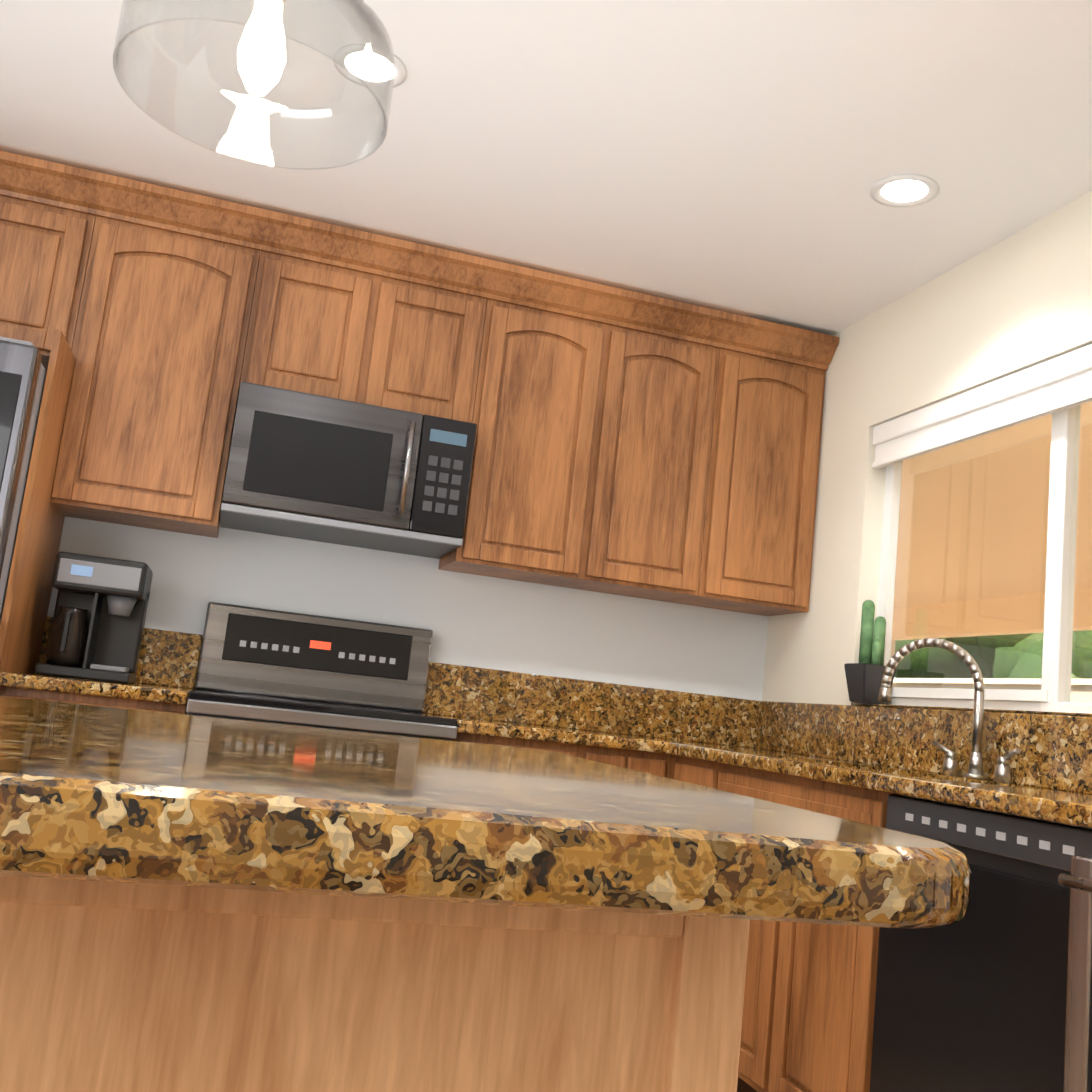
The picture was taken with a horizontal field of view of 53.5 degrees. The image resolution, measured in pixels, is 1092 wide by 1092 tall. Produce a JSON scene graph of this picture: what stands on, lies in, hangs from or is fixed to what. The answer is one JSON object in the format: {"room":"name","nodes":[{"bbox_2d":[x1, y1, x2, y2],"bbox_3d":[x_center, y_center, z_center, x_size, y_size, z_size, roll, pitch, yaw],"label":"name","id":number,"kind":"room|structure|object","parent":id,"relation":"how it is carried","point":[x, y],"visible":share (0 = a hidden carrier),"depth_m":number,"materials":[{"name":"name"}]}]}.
{"room":"kitchen","nodes":[
{"label":"kitchen","id":0,"kind":"room"},
{"bbox_2d":[47,251,767,708],"bbox_3d":[-2.215,0.006,3.446,6.680,2.480,0.140,9,-9,-15],"label":"wall","id":1,"kind":"structure","parent":0,"point":[479,621],"depth_m":3.90,"materials":[{"name":"white paint"}]},
{"bbox_2d":[0,154,103,385],"bbox_3d":[-1.740,-0.884,3.444,0.548,0.581,0.331,9,-9,-15],"label":"upper cabinet","id":2,"kind":"object","parent":1,"relation":"attached to","point":[49,212],"depth_m":3.33,"materials":[{"name":"brown wood"}]},
{"bbox_2d":[36,174,271,537],"bbox_3d":[-1.260,-0.588,3.551,0.504,1.028,0.331,9,-9,-15],"label":"upper cabinet","id":3,"kind":"object","parent":1,"relation":"attached to","point":[143,415],"depth_m":3.39,"materials":[{"name":"brown wood"}]},
{"bbox_2d":[244,214,407,407],"bbox_3d":[-0.778,-0.740,3.712,0.454,0.576,0.331,9,-9,-15],"label":"upper cabinet","id":4,"kind":"object","parent":1,"relation":"attached to","point":[328,300],"depth_m":3.56,"materials":[{"name":"brown wood"}]},
{"bbox_2d":[221,382,476,558],"bbox_3d":[-0.661,-0.238,3.606,0.758,0.413,0.466,9,-9,-15],"label":"microwave","id":5,"kind":"object","parent":4,"relation":"attached to","point":[307,466],"visible":1,"depth_m":3.43,"materials":[{"name":"silver metal"}]},
{"bbox_2d":[38,617,755,748],"bbox_3d":[-0.398,0.504,3.835,2.578,0.181,0.028,9,-9,-15],"label":"backsplash","id":6,"kind":"structure","parent":1,"relation":"attached to","point":[165,657],"depth_m":3.94,"materials":[{"name":"brown stone"}]},
{"bbox_2d":[388,242,495,425],"bbox_3d":[-0.480,-0.695,3.795,0.454,0.576,0.331,9,-9,-15],"label":"upper cabinet","id":7,"kind":"object","parent":1,"relation":"attached to","point":[439,357],"depth_m":3.66,"materials":[{"name":"brown wood"}]},
{"bbox_2d":[438,262,635,589],"bbox_3d":[-0.042,-0.402,3.890,0.512,1.028,0.331,9,-9,-15],"label":"upper cabinet","id":8,"kind":"object","parent":1,"relation":"attached to","point":[541,504],"depth_m":3.74,"materials":[{"name":"brown wood"}]},
{"bbox_2d":[587,294,747,605],"bbox_3d":[0.346,-0.343,3.999,0.587,1.028,0.331,9,-9,-15],"label":"upper cabinet","id":9,"kind":"object","parent":1,"relation":"attached to","point":[636,444],"depth_m":3.87,"materials":[{"name":"brown wood"}]},
{"bbox_2d":[699,318,835,615],"bbox_3d":[0.729,-0.285,4.105,0.516,1.028,0.331,9,-9,-15],"label":"upper cabinet","id":10,"kind":"object","parent":1,"relation":"attached to","point":[770,553],"depth_m":3.97,"materials":[{"name":"brown wood"}]},
{"bbox_2d":[0,0,1091,335],"bbox_3d":[-1.358,-1.551,1.220,6.680,0.100,8.140,9,-9,-15],"label":"ceiling","id":11,"kind":"structure","parent":0,"point":[738,156],"depth_m":2.85,"materials":[{"name":"white paint"}]},
{"bbox_2d":[113,0,394,169],"bbox_3d":[-0.243,-0.908,1.159,0.268,0.940,0.268,9,-9,-15],"label":"pendant light","id":12,"kind":"object","parent":11,"relation":"hanging from","point":[262,56],"visible":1,"depth_m":1.10,"materials":[{"name":"clear glass"}]},
{"bbox_2d":[334,44,406,88],"bbox_3d":[-0.431,-1.175,2.657,0.180,0.010,0.180,9,-9,-15],"label":"recessed light","id":13,"kind":"object","parent":11,"relation":"in","point":[400,76],"visible":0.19,"depth_m":2.66,"materials":[{"name":"white plastic"}]},
{"bbox_2d":[870,174,938,206],"bbox_3d":[0.983,-0.972,2.969,0.180,0.010,0.180,9,-9,-15],"label":"recessed light","id":14,"kind":"object","parent":11,"relation":"in","point":[905,190],"visible":1,"depth_m":2.97,"materials":[{"name":"white plastic"}]},
{"bbox_2d":[762,191,1091,716],"bbox_3d":[1.846,0.100,1.133,0.140,2.480,6.540,9,-9,-15],"label":"wall","id":15,"kind":"structure","parent":0,"point":[1018,301],"depth_m":3.65,"materials":[{"name":"beige paint"}]},
{"bbox_2d":[756,701,1091,792],"bbox_3d":[1.025,0.572,2.505,0.552,0.406,3.295,9,-9,-15],"label":"backsplash","id":16,"kind":"structure","parent":15,"relation":"attached to","point":[1056,752],"depth_m":3.13,"materials":[{"name":"brown stone"}]},
{"bbox_2d":[851,703,1091,716],"bbox_3d":[1.266,0.451,2.899,0.075,0.016,1.510,9,-9,-15],"label":"window sill","id":17,"kind":"structure","parent":15,"relation":"attached to","point":[996,710],"depth_m":2.96,"materials":[{"name":"gold stone"}]},
{"bbox_2d":[844,600,896,704],"bbox_3d":[1.066,0.346,3.550,0.123,0.341,0.123,9,-9,-15],"label":"cactus pot","id":18,"kind":"object","parent":17,"relation":"on","point":[864,675],"visible":0.98,"depth_m":3.52,"materials":[{"name":"grey ceramic"}]},
{"bbox_2d":[877,403,1091,713],"bbox_3d":[1.368,-0.017,2.985,0.050,0.960,1.510,9,-9,-15],"label":"window","id":19,"kind":"structure","parent":15,"relation":"in","point":[1050,695],"depth_m":3.04,"materials":[{"name":"white"}]},
{"bbox_2d":[872,343,1091,468],"bbox_3d":[1.366,-0.421,3.032,0.067,0.148,1.490,9,-9,-15],"label":"window blind","id":20,"kind":"object","parent":19,"relation":"attached to","point":[1055,384],"visible":1,"depth_m":3.16,"materials":[{"name":"white"}]},
{"bbox_3d":[-1.636,0.985,0.834,6.680,0.100,8.140,9,-9,-15],"label":"floor","id":21,"kind":"structure","parent":0,"visible":0},
{"bbox_2d":[0,337,46,623],"bbox_3d":[-1.971,0.307,2.943,0.910,1.790,0.817,9,-9,-15],"label":"fridge","id":22,"kind":"object","parent":21,"relation":"on","point":[23,372],"visible":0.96,"depth_m":2.85,"materials":[{"name":"grey metal"}]},
{"bbox_2d":[0,689,186,714],"bbox_3d":[-1.373,0.876,3.190,0.486,0.876,0.621,9,-9,-15],"label":"base cabinet","id":23,"kind":"object","parent":21,"relation":"on","point":[35,694],"depth_m":2.98,"materials":[{"name":"brown wood"}]},
{"bbox_2d":[0,672,192,704],"bbox_3d":[-1.318,0.424,3.246,0.487,0.037,0.648,9,-9,-15],"label":"countertop","id":24,"kind":"structure","parent":23,"relation":"on","point":[137,690],"depth_m":2.95,"materials":[{"name":"brown stone"}]},
{"bbox_2d":[34,551,152,682],"bbox_3d":[-1.383,0.225,3.333,0.260,0.365,0.275,9,-9,-15],"label":"coffee maker","id":25,"kind":"object","parent":24,"relation":"on","point":[96,630],"visible":1,"depth_m":3.25,"materials":[{"name":"black plastic"}]},
{"bbox_2d":[186,602,457,740],"bbox_3d":[-0.738,0.797,3.319,0.762,1.205,0.728,9,-9,-15],"label":"range","id":26,"kind":"object","parent":21,"relation":"on","point":[308,670],"visible":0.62,"depth_m":3.63,"materials":[{"name":"grey metal"}]},
{"bbox_2d":[452,733,507,746],"bbox_3d":[-0.214,1.052,3.514,0.406,0.876,0.619,9,-9,-15],"label":"base cabinet","id":27,"kind":"object","parent":21,"relation":"on","point":[459,739],"depth_m":3.26,"materials":[{"name":"brown wood"}]},
{"bbox_2d":[426,713,1091,828],"bbox_3d":[0.655,0.513,2.412,1.325,0.037,3.332,9,-9,-15],"label":"countertop","id":28,"kind":"structure","parent":27,"relation":"on","point":[858,791],"depth_m":2.82,"materials":[{"name":"brown stone"}]},
{"bbox_2d":[878,638,1020,782],"bbox_3d":[1.081,0.427,2.892,0.208,0.368,0.382,9,-9,-15],"label":"faucet","id":29,"kind":"object","parent":28,"relation":"on","point":[1002,773],"visible":1,"depth_m":2.91,"materials":[{"name":"silver metal"}]},
{"bbox_2d":[0,696,970,1091],"bbox_3d":[-0.431,0.608,0.881,1.122,0.914,0.962,9,-9,-15],"label":"kitchen island","id":30,"kind":"object","parent":21,"relation":"on","point":[202,904],"visible":1,"depth_m":0.77,"materials":[{"name":"brown wood"}]},
{"bbox_2d":[737,919,878,1091],"bbox_3d":[0.796,1.175,2.876,0.619,0.661,1.181,9,-9,-15],"label":"base cabinet","id":31,"kind":"object","parent":21,"relation":"on","point":[808,1007],"depth_m":2.49,"materials":[{"name":"brown wood"}]},
{"bbox_2d":[870,795,1091,1091],"bbox_3d":[1.050,0.968,2.040,0.604,0.872,0.594,9,-9,-15],"label":"dishwasher","id":32,"kind":"object","parent":21,"relation":"on","point":[974,998],"visible":0.77,"depth_m":1.96,"materials":[{"name":"black plastic"}]},
{"bbox_2d":[1058,855,1091,1091],"bbox_3d":[1.163,0.894,1.456,0.719,0.868,0.582,9,-9,-15],"label":"wine cooler","id":33,"kind":"object","parent":21,"relation":"on","point":[1078,1048],"visible":1,"depth_m":1.65,"materials":[{"name":"silver metal"}]},
{"label":"outside","id":34,"kind":"structure","parent":0,"visible":0},
{"bbox_3d":[8.687,2.805,5.225,15.860,0.100,26.000,9,-9,-15],"label":"ground","id":35,"kind":"structure","parent":34,"visible":0},
{"bbox_2d":[891,401,1091,686],"bbox_3d":[2.972,0.862,5.335,4.460,2.520,17.000,9,-9,-15],"label":"neighboring building","id":36,"kind":"structure","parent":35,"relation":"on","point":[923,533],"depth_m":7.04,"materials":[{"name":"brown"}]},
{"bbox_2d":[893,678,1091,702],"bbox_3d":[7.299,1.595,4.957,0.300,1.900,26.000,9,-9,-15],"label":"fence","id":37,"kind":"object","parent":35,"relation":"on","point":[1088,683],"depth_m":12.25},
{"bbox_2d":[895,630,1091,678],"bbox_3d":[9.389,0.757,5.997,3.243,4.308,24.510,9,-9,-15],"label":"bushes","id":38,"kind":"object","parent":35,"relation":"on","point":[1014,657],"depth_m":14.38,"materials":[{"name":"green plant"}]}
]}

